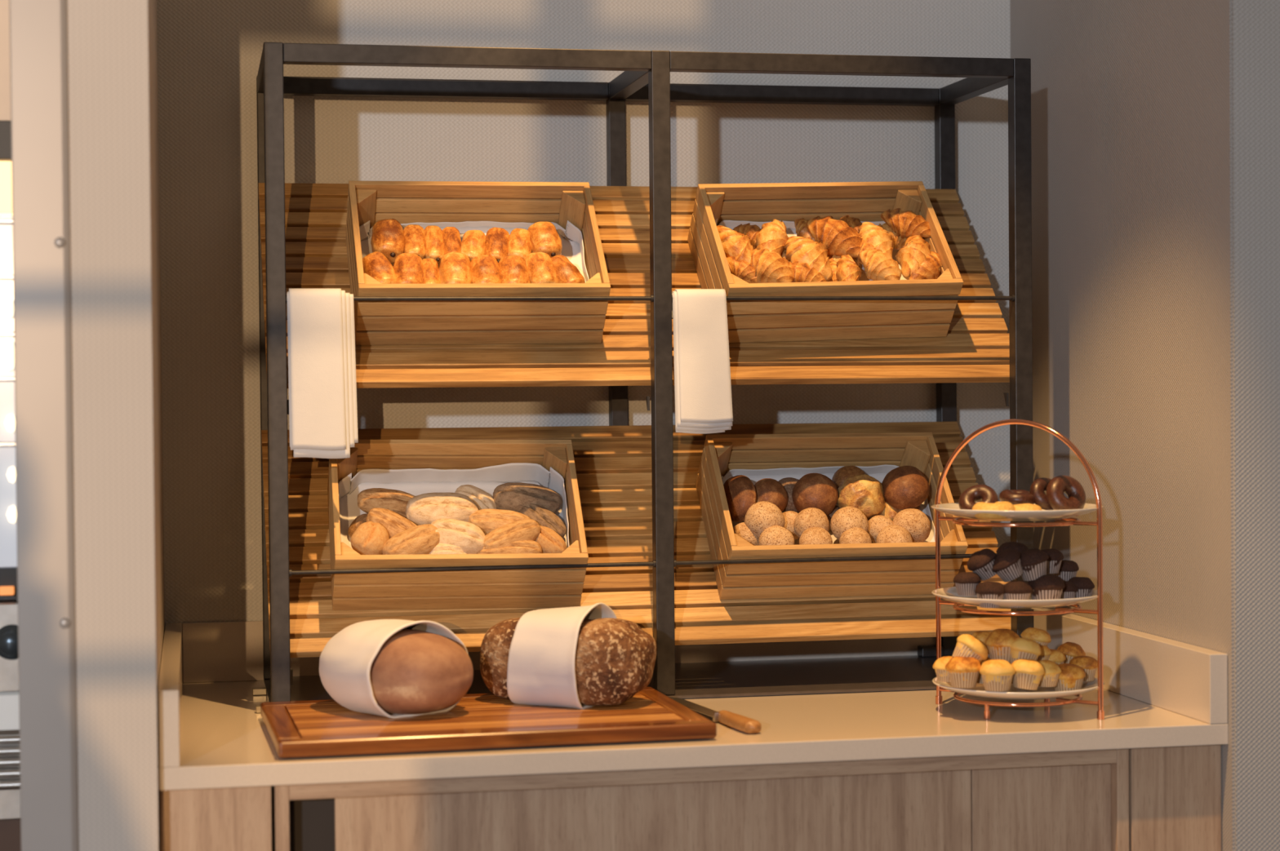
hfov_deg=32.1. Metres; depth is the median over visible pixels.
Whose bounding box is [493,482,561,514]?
bread roll
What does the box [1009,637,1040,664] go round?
muffin
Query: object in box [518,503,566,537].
bread roll
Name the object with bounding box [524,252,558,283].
pastry
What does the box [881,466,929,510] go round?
bun
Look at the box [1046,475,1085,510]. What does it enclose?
doughnut
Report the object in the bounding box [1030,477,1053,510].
doughnut
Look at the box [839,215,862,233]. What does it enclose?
croissant
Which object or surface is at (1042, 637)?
muffin
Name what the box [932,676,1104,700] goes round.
plate
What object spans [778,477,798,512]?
bun
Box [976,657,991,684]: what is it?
muffin
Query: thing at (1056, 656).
muffin
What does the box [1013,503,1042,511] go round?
doughnut
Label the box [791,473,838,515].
bun
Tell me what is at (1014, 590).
muffin
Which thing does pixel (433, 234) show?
pastry
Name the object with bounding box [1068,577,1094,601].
muffin
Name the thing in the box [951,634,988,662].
muffin
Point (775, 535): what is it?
bun
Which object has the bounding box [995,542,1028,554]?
muffin
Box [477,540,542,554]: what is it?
bread roll
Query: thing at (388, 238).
pastry
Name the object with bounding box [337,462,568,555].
cloth
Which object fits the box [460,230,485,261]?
pastry
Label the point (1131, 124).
wall
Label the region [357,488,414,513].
bread roll
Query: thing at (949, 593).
plate
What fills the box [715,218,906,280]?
cloth
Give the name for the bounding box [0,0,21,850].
coffee machine
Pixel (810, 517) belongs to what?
bun
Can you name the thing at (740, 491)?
bun
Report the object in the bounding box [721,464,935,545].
cloth
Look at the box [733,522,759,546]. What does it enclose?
bun
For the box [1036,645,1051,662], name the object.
muffin
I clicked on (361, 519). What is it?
bread roll
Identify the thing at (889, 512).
bun
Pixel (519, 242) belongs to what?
pastry
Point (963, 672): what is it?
muffin
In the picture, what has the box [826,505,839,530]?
bun
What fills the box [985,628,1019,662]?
muffin
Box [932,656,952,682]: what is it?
muffin
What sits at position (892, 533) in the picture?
bun
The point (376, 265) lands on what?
pastry
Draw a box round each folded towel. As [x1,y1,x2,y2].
[286,288,358,458]
[671,288,733,434]
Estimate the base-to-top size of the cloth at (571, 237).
0.189 m
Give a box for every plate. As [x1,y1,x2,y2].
[930,501,1102,521]
[931,584,1103,609]
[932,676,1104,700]
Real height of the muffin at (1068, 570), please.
0.037 m
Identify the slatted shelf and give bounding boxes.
[257,182,1009,388]
[261,422,1010,657]
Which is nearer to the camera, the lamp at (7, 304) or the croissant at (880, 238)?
the croissant at (880, 238)
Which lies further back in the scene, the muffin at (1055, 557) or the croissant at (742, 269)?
the croissant at (742, 269)
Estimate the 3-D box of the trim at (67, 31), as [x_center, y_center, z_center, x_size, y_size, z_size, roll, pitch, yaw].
[-0.898,0.045,3.469,0.074,2.650,0.900,-1,1,-11]
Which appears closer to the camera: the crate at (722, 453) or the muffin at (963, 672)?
the muffin at (963, 672)
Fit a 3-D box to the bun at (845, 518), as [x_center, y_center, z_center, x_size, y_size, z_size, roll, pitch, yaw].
[0.364,0.173,3.872,0.067,0.064,0.065,0,1,1]
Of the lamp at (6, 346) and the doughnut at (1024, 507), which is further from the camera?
the lamp at (6, 346)
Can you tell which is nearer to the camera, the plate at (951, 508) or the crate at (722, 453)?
the plate at (951, 508)
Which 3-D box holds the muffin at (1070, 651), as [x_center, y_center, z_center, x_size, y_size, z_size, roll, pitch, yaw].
[0.694,0.371,3.584,0.046,0.046,0.048,-1,1,-10]
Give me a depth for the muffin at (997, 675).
3.42 m
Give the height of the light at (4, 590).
0.018 m
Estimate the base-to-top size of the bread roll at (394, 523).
0.074 m
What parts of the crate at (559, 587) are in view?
panel, corner post, corner post, panel, panel, corner post, corner post, panel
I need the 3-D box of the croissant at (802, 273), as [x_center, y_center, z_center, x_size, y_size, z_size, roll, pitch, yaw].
[0.281,-0.259,3.828,0.076,0.051,0.044,-1,1,-3]
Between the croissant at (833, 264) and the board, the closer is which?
the board
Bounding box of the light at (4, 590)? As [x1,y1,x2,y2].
[0,586,14,595]
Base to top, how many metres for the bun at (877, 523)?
0.050 m
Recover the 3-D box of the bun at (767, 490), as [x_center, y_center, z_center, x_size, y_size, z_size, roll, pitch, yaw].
[0.228,0.125,3.911,0.068,0.064,0.060,-1,1,-28]
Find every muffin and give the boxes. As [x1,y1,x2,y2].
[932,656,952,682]
[945,656,981,688]
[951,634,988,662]
[953,572,981,595]
[967,548,996,580]
[971,631,991,653]
[974,581,1004,608]
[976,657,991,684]
[979,659,1015,691]
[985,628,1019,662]
[992,549,1023,582]
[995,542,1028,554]
[1003,581,1032,608]
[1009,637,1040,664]
[1011,658,1044,690]
[1020,548,1048,581]
[1020,627,1051,646]
[1027,574,1065,599]
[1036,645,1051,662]
[1038,659,1061,687]
[1041,548,1063,573]
[1048,648,1066,665]
[1053,560,1079,581]
[1054,663,1085,695]
[1057,642,1085,663]
[1060,581,1078,599]
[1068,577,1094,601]
[1069,656,1097,681]
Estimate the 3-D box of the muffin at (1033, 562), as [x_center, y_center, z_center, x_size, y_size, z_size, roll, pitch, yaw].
[0.610,0.217,3.474,0.052,0.050,0.054,-1,1,-30]
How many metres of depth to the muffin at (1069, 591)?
3.50 m
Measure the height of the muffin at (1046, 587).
0.048 m
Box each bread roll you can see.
[347,513,368,537]
[350,521,389,555]
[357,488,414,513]
[365,507,416,538]
[382,524,439,555]
[392,510,407,519]
[405,492,478,525]
[429,543,467,554]
[431,518,484,554]
[454,484,497,510]
[467,508,530,535]
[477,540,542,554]
[484,519,541,549]
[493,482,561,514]
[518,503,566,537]
[534,525,566,553]
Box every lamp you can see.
[0,339,14,372]
[2,298,13,318]
[4,413,15,432]
[5,505,16,523]
[6,466,16,483]
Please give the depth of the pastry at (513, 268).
3.72 m
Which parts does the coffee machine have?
glass, knob, control panel, panel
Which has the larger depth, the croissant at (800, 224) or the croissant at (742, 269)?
the croissant at (800, 224)
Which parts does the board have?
frame, frame rail, frame rail, frame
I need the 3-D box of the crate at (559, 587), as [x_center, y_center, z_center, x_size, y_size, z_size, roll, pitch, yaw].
[-0.315,0.166,3.780,0.419,0.287,0.282,-1,1,-11]
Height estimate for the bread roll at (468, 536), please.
0.064 m
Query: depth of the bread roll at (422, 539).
3.69 m
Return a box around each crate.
[327,440,588,610]
[345,181,610,345]
[687,181,963,342]
[695,432,968,599]
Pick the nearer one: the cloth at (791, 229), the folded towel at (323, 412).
the folded towel at (323, 412)
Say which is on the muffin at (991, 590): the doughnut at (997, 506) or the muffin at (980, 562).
the muffin at (980, 562)
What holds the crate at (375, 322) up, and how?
on the slatted shelf at (975, 347)
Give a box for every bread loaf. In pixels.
[369,628,473,714]
[480,617,656,706]
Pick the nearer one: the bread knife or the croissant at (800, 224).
the bread knife
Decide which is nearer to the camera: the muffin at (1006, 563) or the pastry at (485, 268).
the muffin at (1006, 563)
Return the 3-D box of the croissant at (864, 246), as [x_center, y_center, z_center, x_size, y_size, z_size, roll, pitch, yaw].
[0.403,-0.301,3.903,0.073,0.067,0.050,0,1,22]
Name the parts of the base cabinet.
panel, door, rail, door, panel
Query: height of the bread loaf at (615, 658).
0.134 m
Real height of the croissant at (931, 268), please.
0.060 m
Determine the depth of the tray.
4.75 m
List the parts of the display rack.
post, post, rail, rail, plate, post, post, rail, rail, post, post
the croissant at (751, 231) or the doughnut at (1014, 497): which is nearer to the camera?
the doughnut at (1014, 497)
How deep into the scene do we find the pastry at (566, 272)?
3.74 m
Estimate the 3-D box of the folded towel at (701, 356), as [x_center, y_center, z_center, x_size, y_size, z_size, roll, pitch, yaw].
[0.103,-0.107,3.725,0.099,0.242,0.032,-1,1,-11]
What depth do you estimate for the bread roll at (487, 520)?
3.77 m
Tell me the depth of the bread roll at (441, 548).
3.71 m
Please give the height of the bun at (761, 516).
0.066 m
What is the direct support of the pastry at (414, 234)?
in the crate at (375, 322)
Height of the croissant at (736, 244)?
0.083 m
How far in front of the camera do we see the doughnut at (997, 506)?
3.43 m
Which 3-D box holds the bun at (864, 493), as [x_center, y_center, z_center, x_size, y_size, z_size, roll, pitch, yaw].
[0.391,0.127,3.930,0.078,0.083,0.080,0,1,38]
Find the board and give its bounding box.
[260,687,716,758]
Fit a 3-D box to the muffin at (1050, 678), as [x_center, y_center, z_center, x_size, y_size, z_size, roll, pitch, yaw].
[0.635,0.386,3.479,0.046,0.041,0.046,-1,1,-39]
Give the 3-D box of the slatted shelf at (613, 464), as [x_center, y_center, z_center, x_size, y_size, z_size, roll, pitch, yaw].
[0.000,0.186,3.918,1.299,0.366,0.356,-1,1,-11]
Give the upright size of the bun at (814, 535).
0.055 m
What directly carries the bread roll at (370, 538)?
in the crate at (559, 587)
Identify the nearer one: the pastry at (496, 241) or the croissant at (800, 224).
the pastry at (496, 241)
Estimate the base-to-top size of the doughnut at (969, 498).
0.052 m
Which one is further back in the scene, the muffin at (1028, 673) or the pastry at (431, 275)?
the pastry at (431, 275)
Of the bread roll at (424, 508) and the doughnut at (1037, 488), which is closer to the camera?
the doughnut at (1037, 488)
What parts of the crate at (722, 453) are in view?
panel, corner post, corner post, panel, panel, corner post, panel, corner post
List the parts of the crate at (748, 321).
panel, corner post, corner post, panel, panel, corner post, panel, corner post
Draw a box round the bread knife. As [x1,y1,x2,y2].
[669,697,761,733]
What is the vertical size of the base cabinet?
0.864 m
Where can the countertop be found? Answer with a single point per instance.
(1158, 691)
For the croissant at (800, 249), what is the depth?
3.83 m
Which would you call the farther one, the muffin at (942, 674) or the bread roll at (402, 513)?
the bread roll at (402, 513)
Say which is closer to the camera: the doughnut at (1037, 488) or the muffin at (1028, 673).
the muffin at (1028, 673)
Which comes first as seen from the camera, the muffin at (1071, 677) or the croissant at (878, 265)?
the muffin at (1071, 677)
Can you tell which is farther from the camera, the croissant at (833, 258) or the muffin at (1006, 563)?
the croissant at (833, 258)
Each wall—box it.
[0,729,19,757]
[66,0,164,850]
[156,0,1010,657]
[1009,0,1279,850]
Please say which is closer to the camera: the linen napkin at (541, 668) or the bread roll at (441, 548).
the linen napkin at (541, 668)
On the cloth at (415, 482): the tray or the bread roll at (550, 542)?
the bread roll at (550, 542)
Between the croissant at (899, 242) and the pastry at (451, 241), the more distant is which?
the croissant at (899, 242)
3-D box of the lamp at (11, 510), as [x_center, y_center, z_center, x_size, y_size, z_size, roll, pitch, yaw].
[-1.340,0.190,4.760,0.028,0.039,0.028,-1,1,-11]
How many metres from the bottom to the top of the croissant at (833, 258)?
0.049 m
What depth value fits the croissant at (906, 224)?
3.94 m
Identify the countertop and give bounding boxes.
[157,608,1228,791]
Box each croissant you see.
[716,225,753,264]
[725,256,764,283]
[733,222,761,248]
[750,248,793,283]
[755,219,788,254]
[780,249,790,262]
[783,235,832,281]
[789,261,826,282]
[794,218,815,241]
[805,216,862,257]
[826,254,859,266]
[826,260,839,281]
[835,254,862,281]
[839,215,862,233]
[857,222,893,257]
[857,235,876,265]
[859,248,902,280]
[877,222,923,250]
[880,208,930,238]
[895,235,931,279]
[908,251,942,279]
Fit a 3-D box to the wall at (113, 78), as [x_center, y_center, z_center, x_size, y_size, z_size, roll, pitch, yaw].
[-0.822,0.043,3.552,0.107,2.650,1.032,-1,1,-11]
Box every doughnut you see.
[958,484,998,519]
[972,502,1014,519]
[999,489,1035,505]
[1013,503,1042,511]
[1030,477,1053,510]
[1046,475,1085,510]
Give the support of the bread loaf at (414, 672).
on the linen napkin at (346, 660)
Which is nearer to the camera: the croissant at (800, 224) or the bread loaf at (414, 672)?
the bread loaf at (414, 672)
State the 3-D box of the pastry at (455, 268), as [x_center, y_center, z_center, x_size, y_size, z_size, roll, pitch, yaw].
[-0.308,-0.252,3.724,0.057,0.078,0.078,-1,1,-2]
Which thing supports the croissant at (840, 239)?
in the crate at (748, 321)
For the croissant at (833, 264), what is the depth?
3.86 m
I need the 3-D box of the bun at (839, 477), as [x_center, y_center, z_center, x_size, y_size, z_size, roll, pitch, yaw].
[0.378,0.104,3.984,0.070,0.064,0.059,-1,1,-21]
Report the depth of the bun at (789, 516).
3.87 m
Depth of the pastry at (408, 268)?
3.69 m
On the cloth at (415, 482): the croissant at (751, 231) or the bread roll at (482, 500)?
the bread roll at (482, 500)
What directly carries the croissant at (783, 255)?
on the cloth at (791, 229)
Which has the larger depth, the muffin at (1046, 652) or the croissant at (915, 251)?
the croissant at (915, 251)
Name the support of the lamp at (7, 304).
attached to the coffee machine
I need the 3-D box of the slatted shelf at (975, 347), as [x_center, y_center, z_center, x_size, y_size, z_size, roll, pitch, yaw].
[-0.004,-0.253,3.910,1.299,0.366,0.356,-1,1,-11]
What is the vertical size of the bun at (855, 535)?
0.053 m
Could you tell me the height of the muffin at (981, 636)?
0.035 m
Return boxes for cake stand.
[935,419,1104,719]
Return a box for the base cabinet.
[160,745,1221,850]
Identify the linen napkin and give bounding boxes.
[319,619,468,718]
[506,602,617,709]
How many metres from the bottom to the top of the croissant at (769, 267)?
0.065 m
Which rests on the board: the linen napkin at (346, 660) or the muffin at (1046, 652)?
the linen napkin at (346, 660)
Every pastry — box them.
[362,251,396,284]
[370,218,404,262]
[393,253,423,284]
[403,224,425,259]
[422,258,440,284]
[424,225,444,263]
[438,252,471,284]
[441,226,461,254]
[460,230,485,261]
[470,254,501,283]
[484,227,509,263]
[498,255,530,283]
[507,228,532,258]
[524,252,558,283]
[527,222,562,257]
[551,255,585,283]
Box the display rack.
[252,42,1033,713]
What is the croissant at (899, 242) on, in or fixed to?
in the crate at (748, 321)
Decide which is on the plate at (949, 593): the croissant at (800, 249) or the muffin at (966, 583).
the muffin at (966, 583)
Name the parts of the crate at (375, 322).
panel, corner post, corner post, panel, panel, corner post, corner post, panel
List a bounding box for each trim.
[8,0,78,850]
[66,31,78,829]
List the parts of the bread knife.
blade, handle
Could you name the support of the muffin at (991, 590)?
on the plate at (949, 593)
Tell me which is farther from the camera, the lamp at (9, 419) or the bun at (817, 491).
the lamp at (9, 419)
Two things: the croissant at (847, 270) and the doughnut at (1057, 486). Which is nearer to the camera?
the doughnut at (1057, 486)
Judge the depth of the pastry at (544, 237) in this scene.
3.79 m
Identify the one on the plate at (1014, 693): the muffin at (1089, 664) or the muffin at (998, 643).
the muffin at (1089, 664)
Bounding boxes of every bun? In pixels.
[723,475,756,522]
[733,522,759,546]
[744,501,785,537]
[754,478,787,511]
[758,525,794,545]
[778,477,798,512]
[782,511,799,539]
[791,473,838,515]
[793,507,829,537]
[799,527,832,544]
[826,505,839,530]
[830,506,868,540]
[831,466,866,488]
[837,474,884,519]
[839,527,871,544]
[867,515,893,543]
[875,524,912,543]
[880,502,902,521]
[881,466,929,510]
[893,508,930,542]
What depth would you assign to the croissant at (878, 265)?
3.85 m
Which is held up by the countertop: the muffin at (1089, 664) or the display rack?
the display rack
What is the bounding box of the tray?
[0,767,20,819]
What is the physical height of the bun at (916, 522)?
0.064 m
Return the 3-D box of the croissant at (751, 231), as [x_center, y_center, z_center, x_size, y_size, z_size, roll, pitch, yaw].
[0.197,-0.334,3.931,0.060,0.048,0.045,-1,1,-14]
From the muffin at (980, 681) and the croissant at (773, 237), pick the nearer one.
the muffin at (980, 681)
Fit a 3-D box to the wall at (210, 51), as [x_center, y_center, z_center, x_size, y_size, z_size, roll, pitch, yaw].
[-0.077,0.025,4.176,1.639,2.650,0.100,-1,1,-11]
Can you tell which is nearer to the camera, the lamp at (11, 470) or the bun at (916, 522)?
the bun at (916, 522)
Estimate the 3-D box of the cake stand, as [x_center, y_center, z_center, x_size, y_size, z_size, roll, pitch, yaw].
[0.599,0.222,3.542,0.203,0.466,0.231,-1,1,-11]
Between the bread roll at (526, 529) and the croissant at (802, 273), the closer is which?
the bread roll at (526, 529)
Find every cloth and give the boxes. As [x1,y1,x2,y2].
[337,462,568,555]
[359,220,589,282]
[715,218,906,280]
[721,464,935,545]
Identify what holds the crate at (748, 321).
on the slatted shelf at (975, 347)

